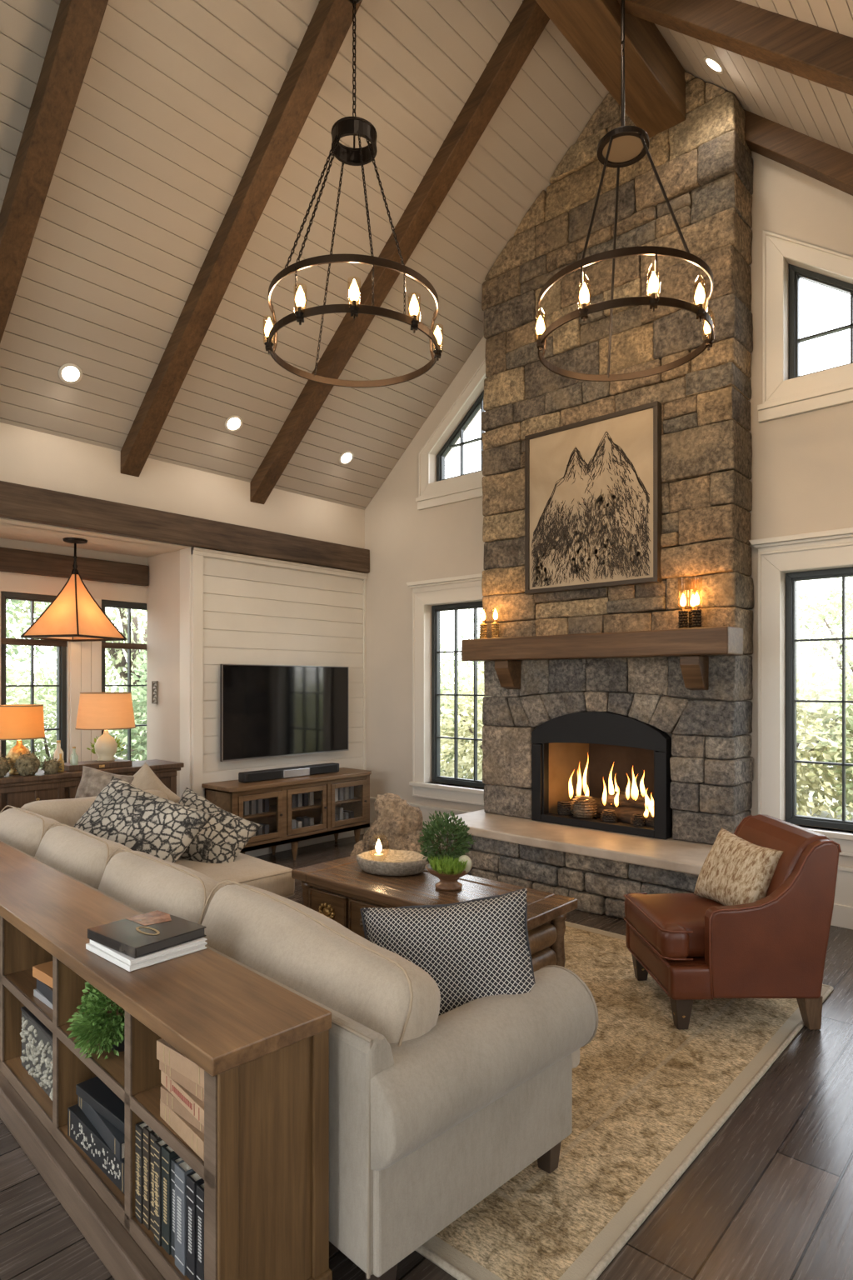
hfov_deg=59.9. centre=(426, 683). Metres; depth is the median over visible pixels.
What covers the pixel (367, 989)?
cushion
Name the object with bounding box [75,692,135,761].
table lamp
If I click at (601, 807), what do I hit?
log
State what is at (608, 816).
pine cone
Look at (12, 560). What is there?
beam
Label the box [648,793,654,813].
flame
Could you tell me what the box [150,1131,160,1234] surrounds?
book
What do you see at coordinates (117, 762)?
wooden box
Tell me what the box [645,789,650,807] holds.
flame
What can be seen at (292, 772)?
soundbar
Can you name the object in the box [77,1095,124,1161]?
book
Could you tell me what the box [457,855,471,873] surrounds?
egg
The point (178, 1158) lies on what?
book
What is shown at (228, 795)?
media cabinet
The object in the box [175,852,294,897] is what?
cushion
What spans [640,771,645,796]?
flame
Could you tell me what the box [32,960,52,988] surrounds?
book
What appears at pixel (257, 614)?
wall panel
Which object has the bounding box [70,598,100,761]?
trim
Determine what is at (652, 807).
flame
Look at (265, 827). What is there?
case
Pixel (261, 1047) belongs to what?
bookcase
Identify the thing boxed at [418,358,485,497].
window
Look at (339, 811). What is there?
case
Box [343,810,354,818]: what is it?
case
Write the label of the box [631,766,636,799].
flame
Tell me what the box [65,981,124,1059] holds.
potted fern
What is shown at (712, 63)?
recessed light
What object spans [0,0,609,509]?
ceiling
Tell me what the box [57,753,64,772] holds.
glass bottle
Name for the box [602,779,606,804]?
flame
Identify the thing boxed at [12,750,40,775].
moss ball
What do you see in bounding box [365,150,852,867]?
wall
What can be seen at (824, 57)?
rafter
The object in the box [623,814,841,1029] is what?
armchair
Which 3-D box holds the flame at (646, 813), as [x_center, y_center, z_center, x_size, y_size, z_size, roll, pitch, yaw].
[1.569,0.910,5.291,0.037,0.100,0.024,0,0,42]
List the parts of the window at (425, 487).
frame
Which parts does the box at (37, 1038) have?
box lid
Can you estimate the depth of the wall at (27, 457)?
5.95 m
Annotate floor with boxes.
[0,834,852,1279]
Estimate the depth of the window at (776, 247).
4.96 m
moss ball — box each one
[0,754,11,777]
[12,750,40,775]
[40,757,62,774]
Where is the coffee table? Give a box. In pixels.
[291,855,577,972]
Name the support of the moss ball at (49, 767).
on the sideboard
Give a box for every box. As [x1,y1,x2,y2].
[20,1005,52,1100]
[64,758,132,771]
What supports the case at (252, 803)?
on the media cabinet
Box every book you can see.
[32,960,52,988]
[33,988,52,1009]
[36,979,52,1004]
[67,1104,124,1194]
[75,1075,124,1133]
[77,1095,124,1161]
[85,942,207,971]
[87,910,206,958]
[90,937,207,965]
[135,1121,147,1224]
[143,1125,153,1229]
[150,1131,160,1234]
[154,1138,166,1245]
[156,1038,204,1088]
[159,1060,204,1102]
[160,1070,204,1125]
[160,1085,204,1133]
[160,1099,204,1160]
[161,1144,178,1254]
[171,1155,182,1258]
[175,1160,194,1275]
[186,1170,204,1279]
[196,1180,204,1279]
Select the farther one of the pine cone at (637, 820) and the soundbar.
the soundbar
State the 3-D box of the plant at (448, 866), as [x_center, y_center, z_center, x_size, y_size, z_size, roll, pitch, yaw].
[0.107,0.910,3.734,0.216,0.084,0.192,0,0,42]
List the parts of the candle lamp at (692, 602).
flame bulb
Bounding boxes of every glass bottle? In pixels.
[53,740,63,760]
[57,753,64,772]
[70,746,78,764]
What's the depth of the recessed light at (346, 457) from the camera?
6.95 m
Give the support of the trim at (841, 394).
attached to the wall at (802, 480)
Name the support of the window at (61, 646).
in the wall at (9, 582)
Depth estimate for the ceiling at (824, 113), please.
4.41 m
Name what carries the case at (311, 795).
on the media cabinet
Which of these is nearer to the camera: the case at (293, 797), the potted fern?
the potted fern
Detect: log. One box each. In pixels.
[557,800,574,816]
[570,795,672,818]
[607,790,654,809]
[612,806,672,830]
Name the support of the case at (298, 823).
in the media cabinet
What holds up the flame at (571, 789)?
on the log at (560, 801)
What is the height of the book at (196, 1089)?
0.034 m
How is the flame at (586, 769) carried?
on the log at (560, 801)
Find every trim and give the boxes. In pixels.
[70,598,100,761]
[180,547,190,795]
[190,546,367,797]
[415,483,482,509]
[757,382,852,422]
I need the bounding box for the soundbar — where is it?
[238,762,339,782]
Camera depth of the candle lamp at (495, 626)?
5.95 m
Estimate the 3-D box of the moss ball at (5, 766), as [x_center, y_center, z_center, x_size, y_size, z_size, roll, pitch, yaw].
[-2.841,0.550,4.903,0.183,0.186,0.189,0,0,42]
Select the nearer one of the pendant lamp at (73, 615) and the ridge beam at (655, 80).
the ridge beam at (655, 80)
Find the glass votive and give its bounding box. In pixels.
[368,834,387,861]
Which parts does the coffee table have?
corner post, drawer plate, drawer moulding, drawer, drawer plate, drawer moulding, drawer, log panel, log panel, corner post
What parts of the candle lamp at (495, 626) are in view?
flame bulb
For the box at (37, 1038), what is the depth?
2.60 m
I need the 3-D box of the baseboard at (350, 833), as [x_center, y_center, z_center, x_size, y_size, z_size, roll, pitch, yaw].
[-1.289,1.442,6.901,0.028,0.215,1.990,0,0,42]
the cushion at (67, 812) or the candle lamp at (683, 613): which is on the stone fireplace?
the candle lamp at (683, 613)
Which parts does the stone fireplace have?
steel frame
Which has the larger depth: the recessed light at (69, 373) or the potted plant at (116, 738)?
the potted plant at (116, 738)
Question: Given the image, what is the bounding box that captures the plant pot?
[110,1034,124,1051]
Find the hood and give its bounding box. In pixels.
[531,711,672,752]
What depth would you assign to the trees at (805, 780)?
8.63 m
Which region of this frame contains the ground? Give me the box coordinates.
[28,699,852,820]
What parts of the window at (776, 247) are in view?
frame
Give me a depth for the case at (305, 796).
6.67 m
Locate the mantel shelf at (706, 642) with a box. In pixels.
[460,625,744,661]
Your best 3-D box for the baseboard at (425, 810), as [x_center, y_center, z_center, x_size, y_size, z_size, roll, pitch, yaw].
[0.060,1.357,7.011,1.840,0.385,0.034,0,0,42]
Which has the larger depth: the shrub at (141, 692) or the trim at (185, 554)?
the shrub at (141, 692)
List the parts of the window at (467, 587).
crown, sill, frame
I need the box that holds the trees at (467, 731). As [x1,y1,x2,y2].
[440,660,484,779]
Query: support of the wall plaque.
attached to the wall at (163, 587)
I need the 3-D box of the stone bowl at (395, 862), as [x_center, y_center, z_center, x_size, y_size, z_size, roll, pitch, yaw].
[-0.192,1.005,4.153,0.419,0.085,0.333,0,0,22]
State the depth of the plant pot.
2.18 m
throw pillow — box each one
[71,775,214,861]
[76,765,136,797]
[133,761,180,802]
[177,787,262,863]
[360,886,534,1015]
[694,828,784,905]
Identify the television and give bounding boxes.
[220,664,349,761]
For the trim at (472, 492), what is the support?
attached to the wall at (802, 480)
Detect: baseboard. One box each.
[245,828,364,856]
[364,796,470,849]
[830,865,852,929]
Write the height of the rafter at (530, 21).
3.085 m
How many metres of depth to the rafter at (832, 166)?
4.75 m
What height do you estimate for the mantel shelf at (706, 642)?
0.182 m
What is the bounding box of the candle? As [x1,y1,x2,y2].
[374,853,383,861]
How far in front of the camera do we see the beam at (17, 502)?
5.90 m
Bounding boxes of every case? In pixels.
[243,795,255,814]
[243,800,249,815]
[250,793,262,813]
[255,826,262,835]
[260,823,269,834]
[262,798,269,812]
[291,794,295,808]
[291,819,295,829]
[295,793,302,807]
[295,816,308,827]
[295,820,302,828]
[301,815,314,825]
[302,792,308,805]
[305,791,314,804]
[335,788,338,801]
[335,806,343,820]
[335,814,338,820]
[338,787,343,800]
[343,786,349,799]
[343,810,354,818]
[343,811,349,819]
[349,785,354,799]
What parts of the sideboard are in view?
carved drawer, carved drawer, carved drawer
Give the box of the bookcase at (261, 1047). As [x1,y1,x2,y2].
[0,841,332,1279]
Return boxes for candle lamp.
[480,610,487,638]
[491,609,499,638]
[678,593,689,628]
[688,594,695,628]
[691,592,702,627]
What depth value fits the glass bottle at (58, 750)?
5.29 m
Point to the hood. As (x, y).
(645, 730)
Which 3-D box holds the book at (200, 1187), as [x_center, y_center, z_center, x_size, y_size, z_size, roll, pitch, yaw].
[-0.466,1.292,1.783,0.174,0.235,0.036,0,0,-45]
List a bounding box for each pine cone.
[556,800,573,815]
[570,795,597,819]
[600,809,618,822]
[630,814,645,826]
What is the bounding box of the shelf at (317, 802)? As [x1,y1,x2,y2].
[243,796,361,818]
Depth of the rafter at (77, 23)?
3.91 m
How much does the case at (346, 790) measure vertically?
0.127 m
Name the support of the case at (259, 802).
on the media cabinet
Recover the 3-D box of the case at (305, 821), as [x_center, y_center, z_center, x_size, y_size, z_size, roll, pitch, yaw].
[-1.129,1.279,6.711,0.120,0.122,0.044,0,0,42]
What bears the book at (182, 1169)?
on the bookcase at (261, 1047)
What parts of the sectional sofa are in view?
arm panel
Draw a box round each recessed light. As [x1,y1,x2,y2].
[58,363,82,384]
[225,415,243,431]
[339,450,354,464]
[703,55,724,74]
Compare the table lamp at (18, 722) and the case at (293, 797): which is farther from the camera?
the case at (293, 797)
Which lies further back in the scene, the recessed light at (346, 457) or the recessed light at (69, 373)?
the recessed light at (346, 457)
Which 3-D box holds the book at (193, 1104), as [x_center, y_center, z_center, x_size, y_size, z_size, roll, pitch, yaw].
[-0.524,0.988,1.819,0.159,0.036,0.256,0,0,-42]
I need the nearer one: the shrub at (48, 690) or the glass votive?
the glass votive
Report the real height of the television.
0.830 m
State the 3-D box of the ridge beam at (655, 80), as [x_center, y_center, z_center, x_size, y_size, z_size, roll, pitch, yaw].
[-0.772,-4.285,2.384,0.280,0.930,7.320,0,0,42]
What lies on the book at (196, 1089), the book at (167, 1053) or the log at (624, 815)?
the book at (167, 1053)
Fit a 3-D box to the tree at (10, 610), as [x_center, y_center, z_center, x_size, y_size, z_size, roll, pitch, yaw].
[-9.414,-1.381,13.804,5.558,6.128,5.787,0,0,18]
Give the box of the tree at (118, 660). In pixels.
[5,600,146,756]
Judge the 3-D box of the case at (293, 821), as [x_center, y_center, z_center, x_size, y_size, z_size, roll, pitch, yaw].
[-1.219,1.276,6.609,0.120,0.128,0.044,0,0,42]
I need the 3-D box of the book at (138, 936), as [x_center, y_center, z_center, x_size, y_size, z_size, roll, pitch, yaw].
[-0.858,0.764,2.274,0.270,0.031,0.238,0,0,38]
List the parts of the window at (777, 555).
crown, frame, sill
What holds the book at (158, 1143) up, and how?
on the bookcase at (261, 1047)
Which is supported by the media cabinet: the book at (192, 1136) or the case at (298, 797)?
the case at (298, 797)
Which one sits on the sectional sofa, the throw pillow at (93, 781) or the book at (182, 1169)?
the throw pillow at (93, 781)
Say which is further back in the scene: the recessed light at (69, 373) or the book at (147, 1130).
the recessed light at (69, 373)
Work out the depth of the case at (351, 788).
7.09 m
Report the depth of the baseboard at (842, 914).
4.70 m
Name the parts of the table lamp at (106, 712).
lamp shade, shade trim, shade trim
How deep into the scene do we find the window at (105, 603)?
6.58 m
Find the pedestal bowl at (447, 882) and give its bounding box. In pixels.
[425,862,472,890]
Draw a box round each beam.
[0,480,369,573]
[0,546,148,585]
[535,0,685,138]
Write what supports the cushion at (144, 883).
on the sectional sofa
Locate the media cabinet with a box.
[201,767,371,859]
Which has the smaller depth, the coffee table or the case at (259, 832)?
the coffee table
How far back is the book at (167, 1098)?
1.79 m
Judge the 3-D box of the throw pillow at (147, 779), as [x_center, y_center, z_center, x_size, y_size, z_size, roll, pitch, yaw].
[-1.909,0.787,5.016,0.513,0.506,0.173,0,0,-25]
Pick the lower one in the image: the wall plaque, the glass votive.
the glass votive
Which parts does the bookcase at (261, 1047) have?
shelf, shelf, shelf, frame, bookcase, shelf, panel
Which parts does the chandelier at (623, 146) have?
flame bulb, flame bulb, hanging rod, hanging rod, suspension rod, crown plate, crown, flame bulb, hanging rod, flame bulb, flame bulb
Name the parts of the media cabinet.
cabinet door, cabinet door, cabinet door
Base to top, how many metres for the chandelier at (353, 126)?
2.041 m
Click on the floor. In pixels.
(770, 1196)
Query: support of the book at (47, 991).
on the book at (37, 993)
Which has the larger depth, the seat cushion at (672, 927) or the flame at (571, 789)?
the flame at (571, 789)
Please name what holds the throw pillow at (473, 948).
on the sectional sofa
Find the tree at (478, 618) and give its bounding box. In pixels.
[441,609,484,702]
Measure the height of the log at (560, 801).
0.159 m
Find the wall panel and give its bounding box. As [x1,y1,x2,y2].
[203,555,363,798]
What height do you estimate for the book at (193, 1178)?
0.240 m
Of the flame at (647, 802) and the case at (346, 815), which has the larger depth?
the case at (346, 815)
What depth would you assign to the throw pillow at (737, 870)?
3.49 m
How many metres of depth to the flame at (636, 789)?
5.42 m
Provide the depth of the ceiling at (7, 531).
5.93 m
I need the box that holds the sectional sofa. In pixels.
[0,790,599,1279]
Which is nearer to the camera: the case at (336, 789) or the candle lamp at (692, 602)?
the candle lamp at (692, 602)
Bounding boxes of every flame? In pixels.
[569,771,574,798]
[576,763,581,795]
[583,760,588,793]
[585,782,589,799]
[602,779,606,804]
[609,763,614,804]
[614,786,619,806]
[615,775,618,791]
[625,775,629,799]
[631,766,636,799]
[634,775,638,799]
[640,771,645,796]
[644,805,648,817]
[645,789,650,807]
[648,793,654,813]
[650,805,654,816]
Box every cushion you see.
[0,809,63,856]
[21,790,169,827]
[33,826,132,889]
[99,852,227,923]
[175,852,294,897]
[200,883,440,1043]
[625,893,724,960]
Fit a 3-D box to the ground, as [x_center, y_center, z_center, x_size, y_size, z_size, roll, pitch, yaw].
[6.220,1.785,14.537,110.000,0.230,110.000,0,0,42]
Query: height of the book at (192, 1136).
0.044 m
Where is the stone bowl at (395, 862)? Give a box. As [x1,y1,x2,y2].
[356,849,428,875]
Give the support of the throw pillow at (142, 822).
on the sectional sofa
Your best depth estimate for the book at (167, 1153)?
1.83 m
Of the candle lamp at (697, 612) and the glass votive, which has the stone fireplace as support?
the candle lamp at (697, 612)
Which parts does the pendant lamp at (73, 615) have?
shade panel, shade panel, pendant stem, shade panel, shade panel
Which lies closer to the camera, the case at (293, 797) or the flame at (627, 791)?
the flame at (627, 791)
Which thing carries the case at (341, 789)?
on the media cabinet
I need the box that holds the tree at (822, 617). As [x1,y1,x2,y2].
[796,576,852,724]
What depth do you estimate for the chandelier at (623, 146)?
3.95 m
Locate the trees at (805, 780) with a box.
[796,613,852,819]
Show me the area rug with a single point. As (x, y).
(649, 1094)
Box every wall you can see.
[0,422,364,549]
[0,538,146,762]
[146,550,179,794]
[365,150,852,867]
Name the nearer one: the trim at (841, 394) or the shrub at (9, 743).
the trim at (841, 394)
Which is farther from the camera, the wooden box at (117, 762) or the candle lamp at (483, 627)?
the candle lamp at (483, 627)
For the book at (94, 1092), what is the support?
on the book at (113, 1137)
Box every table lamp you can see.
[0,704,44,774]
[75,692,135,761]
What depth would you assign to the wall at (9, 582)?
6.14 m
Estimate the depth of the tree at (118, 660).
16.28 m
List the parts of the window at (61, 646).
wood rail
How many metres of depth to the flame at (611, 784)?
5.55 m
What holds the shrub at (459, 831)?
in the pedestal bowl at (447, 882)
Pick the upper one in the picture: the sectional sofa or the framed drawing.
the framed drawing
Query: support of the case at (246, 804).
on the media cabinet
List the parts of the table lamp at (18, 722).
shade trim, lamp shade, shade trim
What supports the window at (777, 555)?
in the wall at (802, 480)
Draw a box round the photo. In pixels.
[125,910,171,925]
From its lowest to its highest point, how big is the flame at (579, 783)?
0.300 m
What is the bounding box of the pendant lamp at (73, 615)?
[20,537,126,641]
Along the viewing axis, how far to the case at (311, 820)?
6.72 m
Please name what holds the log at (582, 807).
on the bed
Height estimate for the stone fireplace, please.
6.056 m
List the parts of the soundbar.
panel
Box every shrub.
[5,649,143,770]
[5,655,56,771]
[108,635,146,760]
[418,810,475,863]
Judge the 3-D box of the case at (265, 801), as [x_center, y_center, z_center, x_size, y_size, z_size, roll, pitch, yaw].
[-1.413,1.049,6.392,0.120,0.112,0.044,0,0,42]
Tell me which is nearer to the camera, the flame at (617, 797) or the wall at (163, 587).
the flame at (617, 797)
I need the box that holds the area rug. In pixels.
[415,920,834,1279]
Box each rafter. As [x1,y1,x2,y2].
[0,0,108,343]
[120,0,362,476]
[250,0,549,504]
[617,0,852,95]
[744,109,852,195]
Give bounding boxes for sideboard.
[0,759,184,812]
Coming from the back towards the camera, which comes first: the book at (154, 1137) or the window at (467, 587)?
the window at (467, 587)
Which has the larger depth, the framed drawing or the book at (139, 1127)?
the framed drawing
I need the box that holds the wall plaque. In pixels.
[151,680,158,704]
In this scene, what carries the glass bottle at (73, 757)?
in the wooden box at (117, 762)
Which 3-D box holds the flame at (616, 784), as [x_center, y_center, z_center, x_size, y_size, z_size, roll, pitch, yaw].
[1.428,0.795,5.566,0.036,0.250,0.024,0,0,42]
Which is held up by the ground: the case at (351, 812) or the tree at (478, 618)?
the tree at (478, 618)
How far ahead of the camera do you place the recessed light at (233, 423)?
6.03 m
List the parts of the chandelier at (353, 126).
flame bulb, drop chain, flame bulb, hanging chain, hanging chain, hanging chain, suspension chain, crown, flame bulb, hanging chain, drop chain, hanging chain, drop chain, flame bulb, flame bulb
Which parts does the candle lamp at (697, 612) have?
flame bulb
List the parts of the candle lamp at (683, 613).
flame bulb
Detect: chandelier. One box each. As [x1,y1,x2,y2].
[264,0,442,387]
[534,0,715,381]
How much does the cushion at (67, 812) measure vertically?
0.414 m
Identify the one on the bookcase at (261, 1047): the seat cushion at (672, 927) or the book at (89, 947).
the book at (89, 947)
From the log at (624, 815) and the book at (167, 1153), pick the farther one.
the log at (624, 815)
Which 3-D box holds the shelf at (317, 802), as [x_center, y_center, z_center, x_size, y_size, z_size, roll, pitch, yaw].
[-1.204,1.113,6.672,0.320,0.015,1.460,0,0,42]
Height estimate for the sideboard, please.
0.930 m
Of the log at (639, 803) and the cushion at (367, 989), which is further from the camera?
the log at (639, 803)
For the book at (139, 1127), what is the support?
on the bookcase at (261, 1047)
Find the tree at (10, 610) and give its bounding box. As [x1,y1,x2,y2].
[5,599,56,664]
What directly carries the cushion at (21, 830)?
on the sectional sofa
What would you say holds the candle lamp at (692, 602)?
on the stone fireplace
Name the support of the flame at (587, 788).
on the log at (560, 801)
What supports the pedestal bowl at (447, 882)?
on the coffee table
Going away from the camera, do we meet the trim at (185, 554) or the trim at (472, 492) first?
the trim at (185, 554)
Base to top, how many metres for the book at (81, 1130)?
0.085 m
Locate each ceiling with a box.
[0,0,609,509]
[0,523,180,557]
[655,0,852,154]
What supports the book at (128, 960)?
on the book at (89, 947)
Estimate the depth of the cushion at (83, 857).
3.45 m
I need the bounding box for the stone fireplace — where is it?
[435,72,754,919]
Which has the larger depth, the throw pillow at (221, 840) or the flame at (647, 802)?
the flame at (647, 802)
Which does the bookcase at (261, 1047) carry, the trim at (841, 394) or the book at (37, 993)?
the book at (37, 993)
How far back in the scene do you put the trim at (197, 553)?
6.20 m
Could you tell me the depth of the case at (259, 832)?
6.30 m
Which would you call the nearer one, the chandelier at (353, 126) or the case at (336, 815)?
the chandelier at (353, 126)
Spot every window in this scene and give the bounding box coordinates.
[0,590,67,762]
[101,600,146,760]
[406,573,489,805]
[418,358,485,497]
[749,527,852,856]
[762,230,852,403]
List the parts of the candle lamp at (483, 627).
flame bulb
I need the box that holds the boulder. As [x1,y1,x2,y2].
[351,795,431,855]
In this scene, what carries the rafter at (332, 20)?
attached to the ceiling at (176, 99)
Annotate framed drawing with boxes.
[525,400,661,594]
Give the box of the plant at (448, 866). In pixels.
[428,855,468,874]

